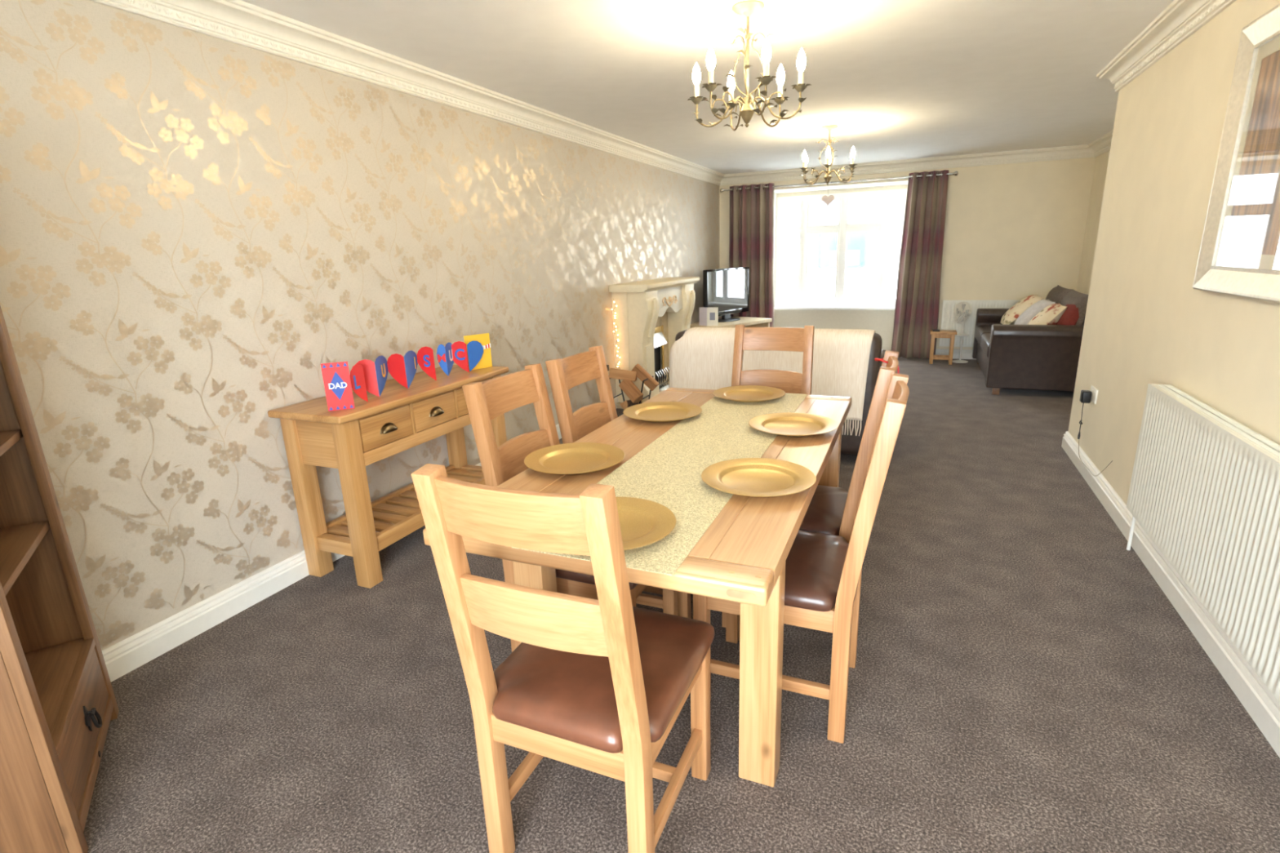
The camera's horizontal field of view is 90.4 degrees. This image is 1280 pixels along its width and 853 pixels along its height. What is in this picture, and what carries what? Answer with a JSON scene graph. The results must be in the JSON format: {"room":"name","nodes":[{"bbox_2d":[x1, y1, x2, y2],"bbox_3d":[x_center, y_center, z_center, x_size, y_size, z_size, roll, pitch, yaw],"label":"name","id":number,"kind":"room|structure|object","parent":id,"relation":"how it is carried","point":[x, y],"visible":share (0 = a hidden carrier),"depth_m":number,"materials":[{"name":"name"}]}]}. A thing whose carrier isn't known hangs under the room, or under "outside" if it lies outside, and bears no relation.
{"room":"dining room","nodes":[
{"label":"dining room","id":0,"kind":"room"},
{"bbox_2d":[0,0,719,650],"bbox_3d":[-0.860,-0.988,4.558,0.101,2.400,10.100,5,17,23],"label":"wall","id":1,"kind":"structure","parent":0,"point":[193,224],"depth_m":2.60,"materials":[{"name":"paper"}]},
{"bbox_2d":[101,395,618,682],"bbox_3d":[-1.456,0.566,3.267,0.022,0.118,6.360,5,17,23],"label":"baseboard","id":2,"kind":"structure","parent":1,"relation":"attached to","point":[140,648],"depth_m":2.56,"materials":[{"name":"white paint"}]},
{"bbox_2d":[83,350,1279,852],"bbox_3d":[1.306,0.296,4.289,4.480,0.080,10.660,5,17,23],"label":"floor","id":3,"kind":"structure","parent":0,"point":[1021,681],"depth_m":2.01,"materials":[{"name":"carpet"}]},
{"bbox_2d":[0,305,119,852],"bbox_3d":[-1.710,0.134,1.530,0.334,1.880,0.700,-11,18,-31],"label":"bookcase","id":4,"kind":"object","parent":3,"relation":"on","point":[58,703],"visible":1,"depth_m":1.78,"materials":[{"name":"brown wood"}]},
{"bbox_2d":[267,364,508,588],"bbox_3d":[-1.176,0.183,3.319,0.427,0.810,1.215,5,17,23],"label":"console table","id":5,"kind":"object","parent":3,"relation":"on","point":[400,420],"visible":0.73,"depth_m":2.91,"materials":[{"name":"brown wood"}]},
{"bbox_2d":[320,333,492,411],"bbox_3d":[-1.125,-0.307,3.181,0.173,0.205,1.124,5,17,23],"label":"greeting card","id":6,"kind":"object","parent":5,"relation":"on","point":[474,353],"visible":1,"depth_m":3.10,"materials":[{"name":"red paper"}]},
{"bbox_2d":[411,463,715,852],"bbox_3d":[-0.116,0.524,1.497,0.452,1.038,0.582,5,17,23],"label":"dining chair","id":7,"kind":"object","parent":3,"relation":"on","point":[601,686],"visible":1,"depth_m":1.32,"materials":[{"name":"brown wood"}]},
{"bbox_2d":[462,363,677,652],"bbox_3d":[-0.203,0.336,2.203,0.582,1.038,0.452,5,17,23],"label":"dining chair","id":8,"kind":"object","parent":3,"relation":"on","point":[486,401],"visible":0.24,"depth_m":2.15,"materials":[{"name":"brown wood"}]},
{"bbox_2d":[545,345,691,618],"bbox_3d":[-0.002,0.218,2.611,0.582,1.038,0.452,5,17,23],"label":"dining chair","id":9,"kind":"object","parent":3,"relation":"on","point":[564,374],"visible":0.19,"depth_m":2.57,"materials":[{"name":"brown wood"}]},
{"bbox_2d":[608,375,653,417],"bbox_3d":[-0.079,-0.266,5.653,0.354,0.352,0.234,5,17,23],"label":"basket","id":10,"kind":"object","parent":3,"relation":"on","point":[649,395],"visible":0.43,"depth_m":5.68,"materials":[{"name":"black metal"}]},
{"bbox_2d":[608,368,636,381],"bbox_3d":[-0.148,-0.458,5.601,0.250,0.123,0.092,0,15,9],"label":"log","id":11,"kind":"object","parent":10,"relation":"in","point":[619,374],"visible":0.94,"depth_m":5.57,"materials":[{"name":"brown wood"}]},
{"bbox_2d":[618,379,643,403],"bbox_3d":[-0.075,-0.311,5.537,0.101,0.208,0.253,-13,19,-36],"label":"log","id":12,"kind":"object","parent":10,"relation":"in","point":[629,388],"visible":1,"depth_m":5.50,"materials":[{"name":"brown wood"}]},
{"bbox_2d":[619,400,642,409],"bbox_3d":[-0.081,-0.201,5.675,0.087,0.117,0.248,8,18,32],"label":"log","id":13,"kind":"object","parent":10,"relation":"in","point":[627,403],"visible":0.42,"depth_m":5.58,"materials":[{"name":"brown wood"}]},
{"bbox_2d":[631,363,659,391],"bbox_3d":[0.046,-0.433,5.590,0.248,0.240,0.100,3,16,17],"label":"log","id":14,"kind":"object","parent":10,"relation":"in","point":[642,374],"visible":1,"depth_m":5.55,"materials":[{"name":"brown wood"}]},
{"bbox_2d":[422,387,851,786],"bbox_3d":[0.210,0.434,2.287,0.855,0.776,1.769,5,17,23],"label":"dining table","id":15,"kind":"object","parent":3,"relation":"on","point":[741,557],"visible":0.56,"depth_m":1.66,"materials":[{"name":"brown wood"}]},
{"bbox_2d":[524,442,625,474],"bbox_3d":[-0.207,0.106,2.024,0.320,0.020,0.320,3,16,17],"label":"charger plate","id":16,"kind":"object","parent":15,"relation":"on","point":[572,458],"visible":1,"depth_m":2.04,"materials":[{"name":"gold metal"}]},
{"bbox_2d":[511,392,807,575],"bbox_3d":[0.232,0.065,2.161,0.393,0.002,1.772,5,17,23],"label":"table runner","id":17,"kind":"object","parent":15,"relation":"on","point":[668,471],"visible":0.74,"depth_m":1.95,"materials":[{"name":"fabric"}]},
{"bbox_2d":[615,496,675,550],"bbox_3d":[-0.073,0.237,1.526,0.320,0.020,0.320,-14,19,-37],"label":"charger plate","id":18,"kind":"object","parent":17,"relation":"on","point":[642,522],"visible":0.46,"depth_m":1.54,"materials":[{"name":"gold metal"}]},
{"bbox_2d":[713,385,785,402],"bbox_3d":[0.489,-0.143,2.850,0.320,0.020,0.320,-12,18,-33],"label":"charger plate","id":19,"kind":"object","parent":17,"relation":"on","point":[745,393],"visible":1,"depth_m":2.88,"materials":[{"name":"gold metal"}]},
{"bbox_2d":[622,401,702,422],"bbox_3d":[0.092,-0.056,2.579,0.320,0.020,0.320,0,15,9],"label":"charger plate","id":20,"kind":"object","parent":15,"relation":"on","point":[657,411],"visible":1,"depth_m":2.61,"materials":[{"name":"gold metal"}]},
{"bbox_2d":[701,457,816,497],"bbox_3d":[0.334,0.148,1.801,0.320,0.020,0.320,0,15,6],"label":"charger plate","id":21,"kind":"object","parent":15,"relation":"on","point":[748,477],"visible":1,"depth_m":1.82,"materials":[{"name":"gold metal"}]},
{"bbox_2d":[748,412,838,435],"bbox_3d":[0.560,-0.003,2.328,0.320,0.020,0.320,0,15,7],"label":"charger plate","id":22,"kind":"object","parent":15,"relation":"on","point":[784,424],"visible":1,"depth_m":2.35,"materials":[{"name":"gold metal"}]},
{"bbox_2d":[608,276,699,408],"bbox_3d":[0.241,-0.901,6.482,0.460,1.150,1.510,5,17,23],"label":"surround","id":23,"kind":"object","parent":3,"relation":"on","point":[642,306],"visible":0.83,"depth_m":5.94,"materials":[{"name":"beige stone"}]},
{"bbox_2d":[611,298,620,368],"bbox_3d":[-0.213,-0.840,5.857,0.071,0.672,0.058,5,17,23],"label":"fairy lights","id":24,"kind":"object","parent":23,"relation":"hanging from","point":[613,299],"visible":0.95,"depth_m":5.84,"materials":[{"name":"metal"}]},
{"bbox_2d":[608,276,699,292],"bbox_3d":[0.186,-1.427,6.355,0.380,0.065,1.510,5,17,23],"label":"mantel shelf","id":25,"kind":"object","parent":23,"relation":"attached to","point":[658,285],"depth_m":5.99,"materials":[{"name":"beige paint"}]},
{"bbox_2d":[653,325,669,391],"bbox_3d":[0.152,-0.706,6.577,0.228,0.630,0.460,5,17,23],"label":"fire","id":26,"kind":"object","parent":23,"relation":"on","point":[660,340],"visible":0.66,"depth_m":6.63,"materials":[{"name":"black metal"}]},
{"bbox_2d":[658,382,669,391],"bbox_3d":[0.219,-0.412,6.632,0.105,0.030,0.380,5,17,23],"label":"tray","id":27,"kind":"object","parent":26,"relation":"on","point":[663,386],"depth_m":6.61,"materials":[{"name":"silver metal"}]},
{"bbox_2d":[689,316,772,328],"bbox_3d":[1.133,-1.084,8.196,1.120,0.545,0.560,-15,20,-41],"label":"tv stand","id":28,"kind":"object","parent":3,"relation":"on","point":[749,322],"visible":0.12,"depth_m":8.07,"materials":[{"name":"brown wood"}]},
{"bbox_2d":[698,306,718,325],"bbox_3d":[0.817,-1.328,7.672,0.254,0.220,0.052,8,18,31],"label":"card","id":29,"kind":"object","parent":28,"relation":"on","point":[707,316],"visible":1,"depth_m":7.65,"materials":[{"name":"white paper"}]},
{"bbox_2d":[710,312,715,319],"bbox_3d":[0.871,-1.325,7.635,0.060,0.090,0.014,5,17,23],"label":"picture","id":30,"kind":"object","parent":29,"relation":"attached to","point":[712,314],"depth_m":7.63},
{"bbox_2d":[702,266,749,322],"bbox_3d":[1.108,-1.692,8.143,0.304,0.655,1.000,11,20,39],"label":"television","id":31,"kind":"object","parent":28,"relation":"on","point":[726,289],"visible":0.81,"depth_m":8.09,"materials":[{"name":"black plastic"}]},
{"bbox_2d":[731,324,814,395],"bbox_3d":[0.608,0.041,3.183,0.452,1.038,0.582,5,17,23],"label":"dining chair","id":32,"kind":"object","parent":3,"relation":"on","point":[776,339],"visible":0.18,"depth_m":3.30,"materials":[{"name":"brown wood"}]},
{"bbox_2d":[675,329,885,455],"bbox_3d":[1.056,-0.308,4.722,1.454,0.875,0.910,5,17,23],"label":"loveseat","id":33,"kind":"object","parent":3,"relation":"on","point":[850,444],"visible":0.16,"depth_m":4.09,"materials":[{"name":"brown leather"}]},
{"bbox_2d":[669,327,875,435],"bbox_3d":[0.883,-0.341,4.392,1.358,0.672,0.265,5,17,23],"label":"throw blanket","id":34,"kind":"object","parent":33,"relation":"on","point":[702,358],"visible":0.48,"depth_m":4.19,"materials":[{"name":"beige fabric"}]},
{"bbox_2d":[693,373,909,743],"bbox_3d":[0.491,0.369,1.993,0.582,1.038,0.452,5,17,23],"label":"dining chair","id":35,"kind":"object","parent":3,"relation":"on","point":[824,571],"visible":0.61,"depth_m":1.83,"materials":[{"name":"brown wood"}]},
{"bbox_2d":[721,350,898,627],"bbox_3d":[0.635,0.248,2.418,0.582,1.038,0.452,5,17,23],"label":"dining chair","id":36,"kind":"object","parent":3,"relation":"on","point":[832,510],"visible":0.24,"depth_m":2.17,"materials":[{"name":"brown wood"}]},
{"bbox_2d":[874,358,899,373],"bbox_3d":[0.913,-0.215,2.360,0.084,0.084,0.067,-1,15,5],"label":"ribbon","id":37,"kind":"object","parent":36,"relation":"attached to","point":[875,359],"visible":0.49,"depth_m":2.33,"materials":[{"name":"red fabric"}]},
{"bbox_2d":[928,329,956,364],"bbox_3d":[3.679,-0.967,7.739,0.290,0.390,0.230,5,17,23],"label":"stool","id":38,"kind":"object","parent":3,"relation":"on","point":[950,334],"visible":1,"depth_m":7.66,"materials":[{"name":"brown wood"}]},
{"bbox_2d":[952,302,971,363],"bbox_3d":[3.906,-1.144,7.712,0.210,0.731,0.245,5,17,23],"label":"pedestal fan","id":39,"kind":"object","parent":3,"relation":"on","point":[962,317],"visible":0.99,"depth_m":7.69,"materials":[{"name":"white paint"}]},
{"bbox_2d":[972,284,1088,395],"bbox_3d":[4.113,-0.950,6.598,1.010,0.927,1.904,5,17,23],"label":"leather sofa","id":40,"kind":"object","parent":3,"relation":"on","point":[1008,356],"visible":0.6,"depth_m":5.88,"materials":[{"name":"brown leather"}]},
{"bbox_2d":[974,324,991,345],"bbox_3d":[4.183,-0.997,7.003,0.820,0.160,0.787,5,17,23],"label":"seat cushion","id":41,"kind":"object","parent":40,"relation":"on","point":[980,330],"depth_m":7.11,"materials":[{"name":"brown leather"}]},
{"bbox_2d":[980,333,990,358],"bbox_3d":[3.873,-0.795,6.299,0.820,0.160,0.787,5,17,23],"label":"seat cushion","id":42,"kind":"object","parent":40,"relation":"on","point":[985,337],"depth_m":6.42,"materials":[{"name":"brown leather"}]},
{"bbox_2d":[1000,293,1044,324],"bbox_3d":[4.171,-1.267,6.950,0.338,0.332,0.460,5,17,23],"label":"cushion","id":43,"kind":"object","parent":40,"relation":"on","point":[1010,317],"visible":0.57,"depth_m":6.82,"materials":[{"name":"fabric"}]},
{"bbox_2d":[1013,299,1055,324],"bbox_3d":[4.055,-1.141,6.540,0.305,0.318,0.420,5,17,23],"label":"cushion","id":44,"kind":"object","parent":40,"relation":"on","point":[1024,317],"visible":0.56,"depth_m":6.43,"materials":[{"name":"grey fabric"}]},
{"bbox_2d":[1026,302,1067,324],"bbox_3d":[3.933,-1.030,6.163,0.289,0.310,0.400,5,17,23],"label":"cushion","id":45,"kind":"object","parent":40,"relation":"on","point":[1051,314],"visible":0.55,"depth_m":6.01,"materials":[{"name":"fabric"}]},
{"bbox_2d":[1045,284,1073,303],"bbox_3d":[4.476,-1.272,6.794,0.254,0.434,0.811,5,17,23],"label":"cushion","id":46,"kind":"object","parent":40,"relation":"on","point":[1056,294],"depth_m":6.62,"materials":[{"name":"grey fabric"}]},
{"bbox_2d":[1056,304,1079,324],"bbox_3d":[4.047,-1.036,5.941,0.226,0.324,0.360,3,16,17],"label":"cushion","id":47,"kind":"object","parent":40,"relation":"on","point":[1070,316],"visible":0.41,"depth_m":5.84,"materials":[{"name":"red fabric"}]},
{"bbox_2d":[1060,289,1088,324],"bbox_3d":[4.166,-1.070,6.091,0.254,0.434,0.811,5,17,23],"label":"cushion","id":48,"kind":"object","parent":40,"relation":"on","point":[1073,296],"depth_m":5.81,"materials":[{"name":"red fabric"}]},
{"bbox_2d":[241,0,1173,173],"bbox_3d":[1.114,-2.025,3.391,4.480,0.080,10.100,5,17,23],"label":"ceiling","id":49,"kind":"structure","parent":0,"point":[898,79],"depth_m":3.46,"materials":[{"name":"paint"}]},
{"bbox_2d":[687,0,810,130],"bbox_3d":[0.461,-1.537,2.720,0.544,0.466,0.481,5,17,23],"label":"chandelier","id":50,"kind":"object","parent":49,"relation":"hanging from","point":[747,8],"visible":1,"depth_m":2.70,"materials":[{"name":"metal"}]},
{"bbox_2d":[800,124,857,185],"bbox_3d":[1.613,-2.312,5.425,0.544,0.466,0.481,-5,15,-9],"label":"chandelier","id":51,"kind":"object","parent":49,"relation":"hanging from","point":[828,176],"visible":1,"depth_m":5.38,"materials":[{"name":"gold metal"}]},
{"bbox_2d":[822,184,834,205],"bbox_3d":[1.632,-2.001,5.506,0.106,0.178,0.012,5,17,23],"label":"heart","id":52,"kind":"object","parent":51,"relation":"hanging from","point":[828,199],"visible":1,"depth_m":5.51,"materials":[{"name":"grey ceramic"}]},
{"bbox_2d":[773,181,908,350],"bbox_3d":[2.684,-2.164,8.681,1.960,2.270,0.560,5,17,23],"label":"wall","id":53,"kind":"structure","parent":0,"point":[880,321],"depth_m":8.92,"materials":[{"name":"white paint"}]},
{"bbox_2d":[773,188,907,310],"bbox_3d":[2.741,-2.406,8.773,1.760,1.555,0.210,5,17,23],"label":"window","id":54,"kind":"structure","parent":53,"relation":"in","point":[883,225],"depth_m":8.82,"materials":[{"name":"white plastic"}]},
{"bbox_2d":[782,196,902,300],"bbox_3d":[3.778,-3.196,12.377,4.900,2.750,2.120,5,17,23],"label":"window panes","id":55,"kind":"object","parent":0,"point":[861,246],"visible":0.18,"depth_m":11.32,"materials":[{"name":"glass"}]},
{"bbox_2d":[719,156,1095,349],"bbox_3d":[3.151,-2.095,8.122,4.380,2.400,0.100,5,17,23],"label":"wall","id":56,"kind":"structure","parent":0,"point":[1013,231],"depth_m":7.49,"materials":[{"name":"beige paint"}]},
{"bbox_2d":[720,170,958,192],"bbox_3d":[2.417,-3.081,8.025,2.884,0.056,0.133,5,17,23],"label":"pole","id":57,"kind":"object","parent":56,"relation":"attached to","point":[955,173],"visible":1,"depth_m":7.89,"materials":[{"name":"silver metal"}]},
{"bbox_2d":[728,182,773,327],"bbox_3d":[1.521,-2.110,8.650,0.641,2.230,0.100,5,17,23],"label":"curtain","id":58,"kind":"object","parent":57,"relation":"hanging from","point":[751,211],"visible":0.73,"depth_m":8.55,"materials":[{"name":"fabric"}]},
{"bbox_2d":[890,169,948,358],"bbox_3d":[3.451,-1.955,7.842,0.531,2.233,0.104,5,17,23],"label":"curtain","id":59,"kind":"object","parent":57,"relation":"hanging from","point":[919,276],"visible":0.97,"depth_m":7.83,"materials":[{"name":"fabric"}]},
{"bbox_2d":[939,299,1021,346],"bbox_3d":[4.354,-1.252,7.728,1.250,0.570,0.083,5,17,23],"label":"radiator","id":60,"kind":"object","parent":56,"relation":"attached to","point":[948,322],"visible":0.37,"depth_m":7.84,"materials":[{"name":"metal"}]},
{"bbox_2d":[1076,150,1110,294],"bbox_3d":[3.171,-0.669,2.874,0.100,2.400,10.100,5,17,23],"label":"wall","id":61,"kind":"structure","parent":0,"point":[1101,162],"depth_m":6.90,"materials":[{"name":"beige paint"}]},
{"bbox_2d":[1067,0,1279,504],"bbox_3d":[2.055,-0.200,1.288,0.665,2.400,6.184,5,17,23],"label":"wall","id":62,"kind":"structure","parent":0,"point":[1145,322],"depth_m":2.95,"materials":[{"name":"beige paint"}]},
{"bbox_2d":[88,0,1235,185],"bbox_3d":[1.117,-1.926,3.418,4.280,0.125,9.900,5,17,23],"label":"trim","id":63,"kind":"structure","parent":62,"relation":"attached to","point":[240,22],"depth_m":3.31,"materials":[{"name":"white paint"}]},
{"bbox_2d":[1090,385,1097,404],"bbox_3d":[2.770,-0.195,3.881,0.012,0.086,0.146,5,17,23],"label":"wall socket","id":64,"kind":"object","parent":62,"relation":"attached to","point":[1094,391],"visible":0.92,"depth_m":3.85,"materials":[{"name":"white paint"}]},
{"bbox_2d":[1077,390,1112,476],"bbox_3d":[2.639,0.060,3.694,0.048,0.417,0.689,5,17,23],"label":"plug adaptor","id":65,"kind":"object","parent":62,"relation":"attached to","point":[1086,395],"visible":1,"depth_m":3.91,"materials":[{"name":"black plastic"}]},
{"bbox_2d":[935,348,1279,758],"bbox_3d":[2.316,0.361,3.546,1.840,0.118,9.900,5,17,23],"label":"baseboard","id":66,"kind":"structure","parent":62,"relation":"attached to","point":[1262,706],"depth_m":2.37,"materials":[{"name":"white paint"}]},
{"bbox_2d":[1126,383,1279,702],"bbox_3d":[1.954,0.399,2.150,0.093,0.800,1.657,5,17,23],"label":"radiator","id":67,"kind":"object","parent":62,"relation":"attached to","point":[1205,485],"visible":1,"depth_m":2.08,"materials":[{"name":"metal"}]},
{"bbox_2d":[1149,383,1279,463],"bbox_3d":[1.923,0.026,2.024,0.076,0.012,1.592,5,17,23],"label":"grille","id":68,"kind":"object","parent":67,"relation":"attached to","point":[1264,450],"depth_m":2.13,"materials":[{"name":"metal"}]},
{"bbox_2d":[1192,3,1279,302],"bbox_3d":[2.020,-0.874,1.989,0.036,0.925,0.950,5,17,23],"label":"mirror","id":69,"kind":"object","parent":62,"relation":"attached to","point":[1239,255],"visible":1,"depth_m":2.22,"materials":[{"name":"white wood"}]},
{"bbox_2d":[1223,49,1279,254],"bbox_3d":[2.033,-0.873,1.983,0.002,0.649,0.674,5,17,23],"label":"print","id":70,"kind":"object","parent":69,"relation":"attached to","point":[1253,221],"depth_m":2.16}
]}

